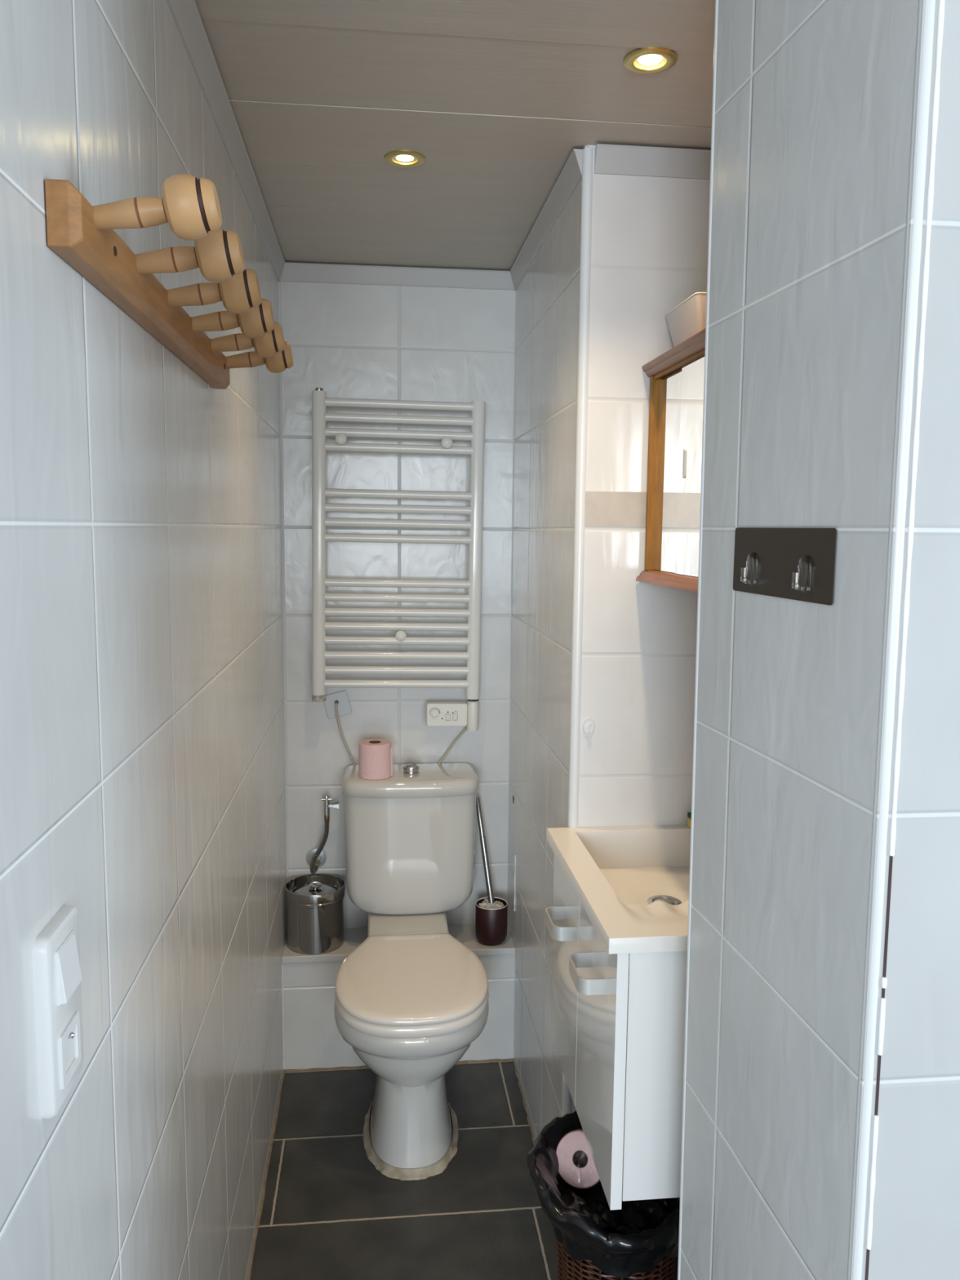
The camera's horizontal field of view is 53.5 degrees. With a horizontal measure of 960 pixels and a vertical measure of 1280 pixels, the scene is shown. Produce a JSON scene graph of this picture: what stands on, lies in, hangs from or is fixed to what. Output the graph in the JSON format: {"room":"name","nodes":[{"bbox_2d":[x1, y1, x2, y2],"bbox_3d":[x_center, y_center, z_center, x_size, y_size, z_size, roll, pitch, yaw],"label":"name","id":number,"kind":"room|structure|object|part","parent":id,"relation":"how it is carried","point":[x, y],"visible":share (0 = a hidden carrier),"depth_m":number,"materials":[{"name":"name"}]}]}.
{"room":"bathroom","nodes":[
{"label":"bathroom","id":0,"kind":"room"},
{"bbox_2d":[0,0,287,1279],"bbox_3d":[-0.476,0.221,1.472,0.100,2.276,2.756,0,7,-6],"label":"wall","id":1,"kind":"structure","parent":0,"point":[143,768],"depth_m":1.02,"materials":[{"name":"tile"}]},
{"bbox_2d":[33,905,84,1119],"bbox_3d":[-0.343,0.305,0.788,0.017,0.152,0.080,0,7,-6],"label":"light switch","id":2,"kind":"object","parent":1,"relation":"attached to","point":[58,978],"visible":1,"depth_m":0.77,"materials":[{"name":"white plastic"}]},
{"bbox_2d":[58,1010,80,1089],"bbox_3d":[-0.346,0.341,0.792,0.012,0.046,0.046,0,7,-6],"label":"socket","id":3,"kind":"object","parent":2,"relation":"attached to","point":[69,1025],"depth_m":0.79,"materials":[{"name":"white plastic"}]},
{"bbox_2d":[44,173,293,389],"bbox_3d":[-0.329,-0.405,1.176,0.131,0.077,0.812,0,7,-6],"label":"coat rack","id":4,"kind":"object","parent":1,"relation":"attached to","point":[82,233],"visible":1,"depth_m":0.96,"materials":[{"name":"brown wood"}]},
{"bbox_3d":[-0.250,-0.375,0.828,0.048,0.053,0.052,0,7,-6],"label":"knob","id":5,"kind":"part","parent":4,"relation":"part of","materials":[{"name":"brown wood"}]},
{"bbox_3d":[-0.265,-0.393,0.972,0.048,0.053,0.052,0,7,-6],"label":"knob","id":6,"kind":"part","parent":4,"relation":"part of","materials":[{"name":"brown wood"}]},
{"bbox_3d":[-0.281,-0.410,1.117,0.048,0.053,0.052,0,7,-6],"label":"knob","id":7,"kind":"part","parent":4,"relation":"part of","materials":[{"name":"brown wood"}]},
{"bbox_3d":[-0.297,-0.427,1.261,0.048,0.053,0.052,0,7,-6],"label":"knob","id":8,"kind":"part","parent":4,"relation":"part of","materials":[{"name":"brown wood"}]},
{"bbox_3d":[-0.312,-0.444,1.405,0.048,0.053,0.052,0,7,-6],"label":"knob","id":9,"kind":"part","parent":4,"relation":"part of","materials":[{"name":"brown wood"}]},
{"bbox_3d":[-0.328,-0.461,1.550,0.048,0.053,0.052,0,7,-6],"label":"knob","id":10,"kind":"part","parent":4,"relation":"part of","materials":[{"name":"brown wood"}]},
{"bbox_2d":[165,0,284,280],"bbox_3d":[-0.400,-0.851,1.302,0.021,0.046,2.656,0,7,-6],"label":"trim","id":11,"kind":"structure","parent":1,"relation":"attached to","point":[185,15],"depth_m":1.60,"materials":[{"name":"grey"}]},
{"bbox_2d":[247,1070,284,1279],"bbox_3d":[-0.417,1.372,1.424,0.012,0.010,2.580,0,7,-6],"label":"trim","id":12,"kind":"structure","parent":1,"relation":"attached to","point":[283,1074],"depth_m":2.22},
{"bbox_2d":[284,1058,514,1072],"bbox_3d":[-0.229,1.220,2.732,0.658,0.009,0.010,0,7,-6],"label":"trim","id":13,"kind":"structure","parent":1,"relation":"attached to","point":[496,1060],"depth_m":2.72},
{"bbox_2d":[278,281,515,928],"bbox_3d":[-0.242,0.065,2.823,0.658,2.276,0.100,0,7,-6],"label":"wall","id":14,"kind":"structure","parent":0,"point":[345,340],"depth_m":2.73,"materials":[{"name":"tile"}]},
{"bbox_2d":[306,794,338,874],"bbox_3d":[-0.460,0.561,2.774,0.100,0.240,0.067,0,7,-6],"label":"water supply valve","id":15,"kind":"object","parent":14,"relation":"attached to","point":[316,858],"visible":1,"depth_m":2.75,"materials":[{"name":"silver metal"}]},
{"bbox_3d":[-0.441,0.458,2.741,0.028,0.009,0.009,0,7,-6],"label":"valve handle","id":16,"kind":"part","parent":15,"relation":"part of","materials":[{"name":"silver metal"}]},
{"bbox_2d":[324,689,351,719],"bbox_3d":[-0.414,0.188,2.764,0.085,0.085,0.010,0,7,-6],"label":"outlet plate","id":17,"kind":"object","parent":14,"relation":"attached to","point":[341,698],"visible":0.87,"depth_m":2.76,"materials":[{"name":"grey plastic"}]},
{"bbox_2d":[278,262,515,290],"bbox_3d":[-0.225,-1.006,2.637,0.658,0.046,0.021,0,7,-6],"label":"trim","id":18,"kind":"structure","parent":14,"relation":"attached to","point":[291,272],"depth_m":2.63,"materials":[{"name":"grey"}]},
{"bbox_2d":[281,924,515,963],"bbox_3d":[-0.235,0.882,2.781,0.658,0.020,0.177,0,7,-6],"label":"ledge","id":19,"kind":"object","parent":14,"relation":"attached to","point":[465,934],"depth_m":2.73,"materials":[{"name":"grey tile"}]},
{"bbox_2d":[284,873,345,954],"bbox_3d":[-0.473,0.785,2.741,0.170,0.177,0.170,0,7,-6],"label":"bin","id":20,"kind":"object","parent":19,"relation":"on","point":[314,902],"visible":1,"depth_m":2.68,"materials":[{"name":"grey metal"}]},
{"bbox_3d":[-0.472,0.718,2.733,0.160,0.013,0.160,0,7,-6],"label":"lid","id":21,"kind":"part","parent":20,"relation":"part of","materials":[{"name":"silver metal"}]},
{"bbox_3d":[-0.472,0.705,2.732,0.038,0.015,0.038,0,7,-6],"label":"knob","id":22,"kind":"part","parent":20,"relation":"part of","materials":[{"name":"silver metal"}]},
{"bbox_2d":[475,897,507,945],"bbox_3d":[0.033,0.819,2.768,0.093,0.114,0.093,0,7,-6],"label":"toilet brush holder","id":23,"kind":"object","parent":19,"relation":"on","point":[491,925],"visible":0.98,"depth_m":2.73,"materials":[{"name":"red plastic"}]},
{"bbox_2d":[475,796,504,909],"bbox_3d":[0.018,0.649,2.757,0.115,0.373,0.074,4,8,30],"label":"toilet brush","id":24,"kind":"object","parent":23,"relation":"in","point":[489,903],"visible":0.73,"depth_m":2.77,"materials":[{"name":"silver metal"}]},
{"bbox_3d":[0.014,0.616,2.776,0.017,0.311,0.088,-5,9,-39],"label":"handle","id":25,"kind":"part","parent":24,"relation":"part of","materials":[{"name":"silver metal"}]},
{"bbox_2d":[311,387,484,764],"bbox_3d":[-0.234,-0.108,2.692,0.474,1.159,0.114,0,7,-6],"label":"towel radiator","id":26,"kind":"object","parent":14,"relation":"attached to","point":[437,713],"visible":0.93,"depth_m":2.65,"materials":[{"name":"white metal"}]},
{"bbox_3d":[-0.445,-0.255,2.634,0.038,0.846,0.026,0,7,-6],"label":"post","id":27,"kind":"part","parent":26,"relation":"part of","materials":[{"name":"white metal"}]},
{"bbox_3d":[-0.377,-0.545,2.588,0.031,0.031,0.042,0,7,-6],"label":"fixing knob","id":28,"kind":"part","parent":26,"relation":"part of","materials":[{"name":"white plastic"}]},
{"bbox_3d":[-0.222,-0.013,2.668,0.031,0.031,0.042,0,7,-6],"label":"fixing knob","id":29,"kind":"part","parent":26,"relation":"part of","materials":[{"name":"white plastic"}]},
{"bbox_3d":[-0.092,-0.541,2.619,0.031,0.031,0.042,0,7,-6],"label":"fixing knob","id":30,"kind":"part","parent":26,"relation":"part of","materials":[{"name":"white plastic"}]},
{"bbox_3d":[-0.013,-0.246,2.682,0.038,0.834,0.026,0,7,-6],"label":"post","id":31,"kind":"part","parent":26,"relation":"part of","materials":[{"name":"white metal"}]},
{"bbox_2d":[195,0,715,271],"bbox_3d":[0.655,-0.797,0.587,1.966,0.025,4.406,0,7,-6],"label":"ceiling","id":32,"kind":"structure","parent":0,"point":[496,97],"depth_m":1.63,"materials":[{"name":"laminate"}]},
{"bbox_2d":[384,150,425,167],"bbox_3d":[-0.147,-0.947,1.864,0.081,0.018,0.081,0,7,-6],"label":"recessed light","id":33,"kind":"object","parent":32,"relation":"in","point":[404,155],"visible":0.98,"depth_m":1.86,"materials":[{"name":"gold metal"}]},
{"bbox_3d":[-0.147,-0.944,1.864,0.041,0.009,0.041,0,7,-6],"label":"bulb","id":34,"kind":"part","parent":33,"relation":"part of","materials":[{"name":"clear glass"}]},
{"bbox_2d":[623,46,676,74],"bbox_3d":[0.262,-0.896,1.465,0.081,0.018,0.081,0,7,-6],"label":"recessed light","id":35,"kind":"object","parent":32,"relation":"in","point":[651,55],"visible":0.97,"depth_m":1.46,"materials":[{"name":"gold metal"}]},
{"bbox_3d":[0.262,-0.893,1.465,0.041,0.009,0.041,0,7,-6],"label":"bulb","id":36,"kind":"part","parent":35,"relation":"part of","materials":[{"name":"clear glass"}]},
{"bbox_2d":[250,1060,678,1279],"bbox_3d":[0.586,1.470,0.896,2.150,0.050,4.500,0,7,-6],"label":"floor","id":37,"kind":"structure","parent":0,"point":[328,1213],"depth_m":2.19,"materials":[{"name":"tile"}]},
{"bbox_2d":[282,954,515,1070],"bbox_3d":[-0.237,1.051,2.803,0.658,0.321,0.172,0,7,-6],"label":"wall","id":38,"kind":"structure","parent":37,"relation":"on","point":[312,1039],"depth_m":2.70,"materials":[{"name":"tile"}]},
{"bbox_2d":[333,763,488,1180],"bbox_3d":[-0.179,0.814,2.494,0.390,0.866,0.718,0,7,-6],"label":"toilet","id":39,"kind":"object","parent":37,"relation":"on","point":[411,998],"visible":1,"depth_m":2.40,"materials":[{"name":"grey ceramic"}]},
{"bbox_2d":[358,738,392,779],"bbox_3d":[-0.291,0.331,2.656,0.094,0.096,0.091,0,7,-6],"label":"toilet roll","id":40,"kind":"object","parent":39,"relation":"on","point":[375,755],"visible":1,"depth_m":2.62,"materials":[{"name":"pink paper"}]},
{"bbox_3d":[-0.197,0.399,2.701,0.380,0.047,0.202,0,7,-6],"label":"cistern lid","id":41,"kind":"part","parent":39,"relation":"part of","materials":[{"name":"grey ceramic"}]},
{"bbox_3d":[-0.195,0.355,2.700,0.031,0.003,0.031,3,7,19],"label":"push plate","id":42,"kind":"part","parent":39,"relation":"part of","materials":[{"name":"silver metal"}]},
{"bbox_3d":[-0.173,1.063,2.400,0.380,0.390,0.473,0,7,-6],"label":"bowl","id":43,"kind":"part","parent":39,"relation":"part of","materials":[{"name":"grey ceramic"}]},
{"bbox_3d":[-0.169,0.850,2.350,0.373,0.044,0.418,0,7,-6],"label":"seat","id":44,"kind":"part","parent":39,"relation":"part of","materials":[{"name":"beige plastic"}]},
{"bbox_3d":[-0.168,0.826,2.348,0.370,0.040,0.415,0,7,-6],"label":"lid","id":45,"kind":"part","parent":39,"relation":"part of","materials":[{"name":"beige plastic"}]},
{"bbox_2d":[556,1238,678,1279],"bbox_3d":[0.245,1.172,1.720,0.230,0.344,0.230,-2,7,-19],"label":"wicker basket","id":46,"kind":"object","parent":37,"relation":"on","point":[565,1268],"visible":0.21,"depth_m":1.64,"materials":[{"name":"brown wicker"}]},
{"bbox_2d":[528,1111,679,1279],"bbox_3d":[0.236,1.028,1.706,0.301,0.241,0.299,0,7,-6],"label":"bag","id":47,"kind":"object","parent":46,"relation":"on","point":[642,1235],"visible":0.56,"depth_m":1.62,"materials":[{"name":"black plastic"}]},
{"bbox_2d":[555,1127,600,1191],"bbox_3d":[0.193,0.960,1.771,0.100,0.132,0.136,3,7,16],"label":"toilet roll","id":48,"kind":"object","parent":47,"relation":"in","point":[577,1170],"visible":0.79,"depth_m":1.73,"materials":[{"name":"pink paper"}]},
{"bbox_2d":[507,145,586,1143],"bbox_3d":[0.336,0.116,2.438,0.408,2.276,0.996,0,7,-6],"label":"wall","id":49,"kind":"structure","parent":0,"point":[547,317],"depth_m":2.29,"materials":[{"name":"tile"}]},
{"bbox_2d":[513,854,515,911],"bbox_3d":[0.100,0.695,2.727,0.005,0.165,0.009,0,7,-6],"label":"trim","id":50,"kind":"structure","parent":49,"relation":"attached to","point":[515,855],"depth_m":2.73,"materials":[{"name":"white"}]},
{"bbox_2d":[512,1059,535,1145],"bbox_3d":[0.135,1.260,2.423,0.011,0.009,0.700,0,7,-6],"label":"trim","id":51,"kind":"structure","parent":49,"relation":"attached to","point":[516,1072],"depth_m":2.55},
{"bbox_2d":[509,148,582,290],"bbox_3d":[0.139,-0.956,2.241,0.021,0.046,0.892,0,7,-6],"label":"trim","id":52,"kind":"structure","parent":49,"relation":"attached to","point":[570,177],"depth_m":2.10,"materials":[{"name":"grey"}]},
{"bbox_2d":[561,147,593,1114],"bbox_3d":[0.192,0.189,1.930,0.020,2.245,0.024,-4,8,-36],"label":"trim","id":53,"kind":"structure","parent":49,"relation":"attached to","point":[587,153],"depth_m":1.87,"materials":[{"name":"white plastic"}]},
{"bbox_2d":[571,145,710,1112],"bbox_3d":[0.342,0.174,1.940,0.304,2.276,0.005,0,7,-6],"label":"wall","id":54,"kind":"structure","parent":0,"point":[650,235],"depth_m":1.89,"materials":[{"name":"tile"}]},
{"bbox_2d":[582,717,594,733],"bbox_3d":[0.219,0.173,1.919,0.025,0.033,0.010,0,7,-6],"label":"hook","id":55,"kind":"object","parent":54,"relation":"attached to","point":[588,726],"visible":1,"depth_m":1.92,"materials":[{"name":"white plastic"}]},
{"bbox_2d":[584,491,646,526],"bbox_3d":[0.349,-0.258,1.887,0.297,0.068,0.001,0,7,-6],"label":"tile","id":56,"kind":"structure","parent":54,"relation":"attached to","point":[602,508],"depth_m":1.88,"materials":[{"name":"white tile"}]},
{"bbox_2d":[594,143,711,179],"bbox_3d":[0.361,-0.902,1.801,0.290,0.046,0.021,0,7,-6],"label":"trim","id":57,"kind":"structure","parent":54,"relation":"attached to","point":[609,159],"depth_m":1.80,"materials":[{"name":"grey"}]},
{"bbox_2d":[680,0,959,1279],"bbox_3d":[0.940,0.273,1.147,1.285,2.276,0.430,0,7,-6],"label":"wall pillar","id":58,"kind":"structure","parent":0,"point":[814,98],"depth_m":0.94,"materials":[{"name":"tile"}]},
{"bbox_2d":[677,0,718,1279],"bbox_3d":[0.291,0.266,1.291,0.027,2.245,0.011,0,7,-6],"label":"trim","id":59,"kind":"structure","parent":58,"relation":"attached to","point":[716,1],"depth_m":1.25,"materials":[{"name":"white plastic"}]},
{"bbox_2d":[733,528,836,605],"bbox_3d":[0.317,-0.083,1.028,0.014,0.074,0.228,-1,7,-9],"label":"wall hook","id":60,"kind":"object","parent":58,"relation":"attached to","point":[798,564],"visible":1,"depth_m":1.01,"materials":[{"name":"grey metal"}]},
{"bbox_2d":[864,855,893,1279],"bbox_3d":[0.368,0.504,0.895,0.005,0.625,0.003,0,7,-6],"label":"trim","id":61,"kind":"structure","parent":58,"relation":"attached to","point":[891,860],"depth_m":0.87,"materials":[{"name":"white plastic"}]},
{"bbox_2d":[846,0,935,1279],"bbox_3d":[0.360,0.315,0.877,0.022,2.245,0.014,0,7,-6],"label":"trim","id":62,"kind":"structure","parent":58,"relation":"attached to","point":[930,8],"depth_m":0.83,"materials":[{"name":"grey plastic"}]},
{"bbox_2d":[866,0,944,1249],"bbox_3d":[0.370,0.320,0.873,0.013,2.236,0.005,0,7,-6],"label":"trim","id":63,"kind":"structure","parent":58,"relation":"attached to","point":[941,2],"depth_m":0.82,"materials":[{"name":"white"}]},
{"bbox_3d":[0.577,0.211,1.645,0.100,2.276,0.645,0,7,-6],"label":"wall","id":64,"kind":"structure","parent":0,"visible":0},
{"bbox_2d":[545,854,687,1209],"bbox_3d":[0.326,0.647,1.729,0.384,0.422,0.516,0,7,-6],"label":"vanity unit","id":65,"kind":"object","parent":64,"relation":"attached to","point":[617,1034],"visible":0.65,"depth_m":1.49,"materials":[{"name":"white laminate"}]},
{"bbox_3d":[0.148,0.528,1.776,0.043,0.026,0.098,0,7,-6],"label":"handle","id":66,"kind":"part","parent":65,"relation":"part of","materials":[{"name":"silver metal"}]},
{"bbox_3d":[0.172,0.633,1.846,0.018,0.419,0.248,0,7,-6],"label":"door","id":67,"kind":"part","parent":65,"relation":"part of","materials":[{"name":"white paint"}]},
{"bbox_3d":[0.172,0.543,1.554,0.043,0.026,0.098,0,7,-6],"label":"handle","id":68,"kind":"part","parent":65,"relation":"part of","materials":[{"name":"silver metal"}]},
{"bbox_3d":[0.200,0.663,1.590,0.018,0.419,0.266,0,7,-6],"label":"door","id":69,"kind":"part","parent":65,"relation":"part of","materials":[{"name":"white paint"}]},
{"bbox_2d":[546,824,690,954],"bbox_3d":[0.341,0.455,1.703,0.358,0.084,0.528,0,7,-6],"label":"washbasin","id":70,"kind":"object","parent":65,"relation":"in","point":[631,882],"visible":0.53,"depth_m":1.81,"materials":[{"name":"white ceramic"}]},
{"bbox_2d":[687,812,691,827],"bbox_3d":[0.471,0.369,1.956,0.090,0.030,0.024,-1,7,-15],"label":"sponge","id":71,"kind":"object","parent":70,"relation":"on","point":[689,814],"visible":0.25,"depth_m":1.95,"materials":[{"name":"yellow"}]},
{"bbox_3d":[0.383,0.672,1.492,0.320,0.413,0.016,0,7,-6],"label":"panel","id":72,"kind":"part","parent":65,"relation":"part of","materials":[{"name":"white laminate"}]},
{"bbox_2d":[635,328,705,593],"bbox_3d":[0.435,-0.291,1.603,0.188,0.415,0.560,0,7,-6],"label":"mirror","id":73,"kind":"object","parent":64,"relation":"attached to","point":[677,376],"visible":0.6,"depth_m":1.72,"materials":[{"name":"brown wood"}]},
{"bbox_2d":[635,569,697,593],"bbox_3d":[0.433,-0.096,1.626,0.188,0.022,0.560,0,7,-6],"label":"shelf","id":74,"kind":"object","parent":73,"relation":"attached to","point":[682,580],"depth_m":1.69,"materials":[{"name":"brown wood"}]},
{"bbox_3d":[0.359,-0.306,1.718,0.004,0.369,0.268,0,7,-6],"label":"mirror door","id":75,"kind":"part","parent":73,"relation":"part of","materials":[{"name":"white"}]},
{"bbox_3d":[0.437,-0.486,1.580,0.188,0.022,0.560,0,7,-6],"label":"cornice","id":76,"kind":"part","parent":73,"relation":"part of","materials":[{"name":"brown wood"}]},
{"bbox_3d":[0.357,-0.308,1.665,0.002,0.050,0.008,0,7,-6],"label":"finger pull","id":77,"kind":"part","parent":73,"relation":"part of","materials":[{"name":"grey metal"}]},
{"bbox_2d":[665,292,706,346],"bbox_3d":[0.433,-0.565,1.744,0.144,0.092,0.187,0,7,-6],"label":"storage box","id":78,"kind":"object","parent":73,"relation":"on","point":[688,318],"visible":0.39,"depth_m":1.71,"materials":[{"name":"grey plastic"}]},
{"bbox_3d":[0.375,-0.283,1.528,0.004,0.369,0.347,0,7,-6],"label":"mirror door","id":79,"kind":"part","parent":73,"relation":"part of","materials":[{"name":"white"}]}
]}

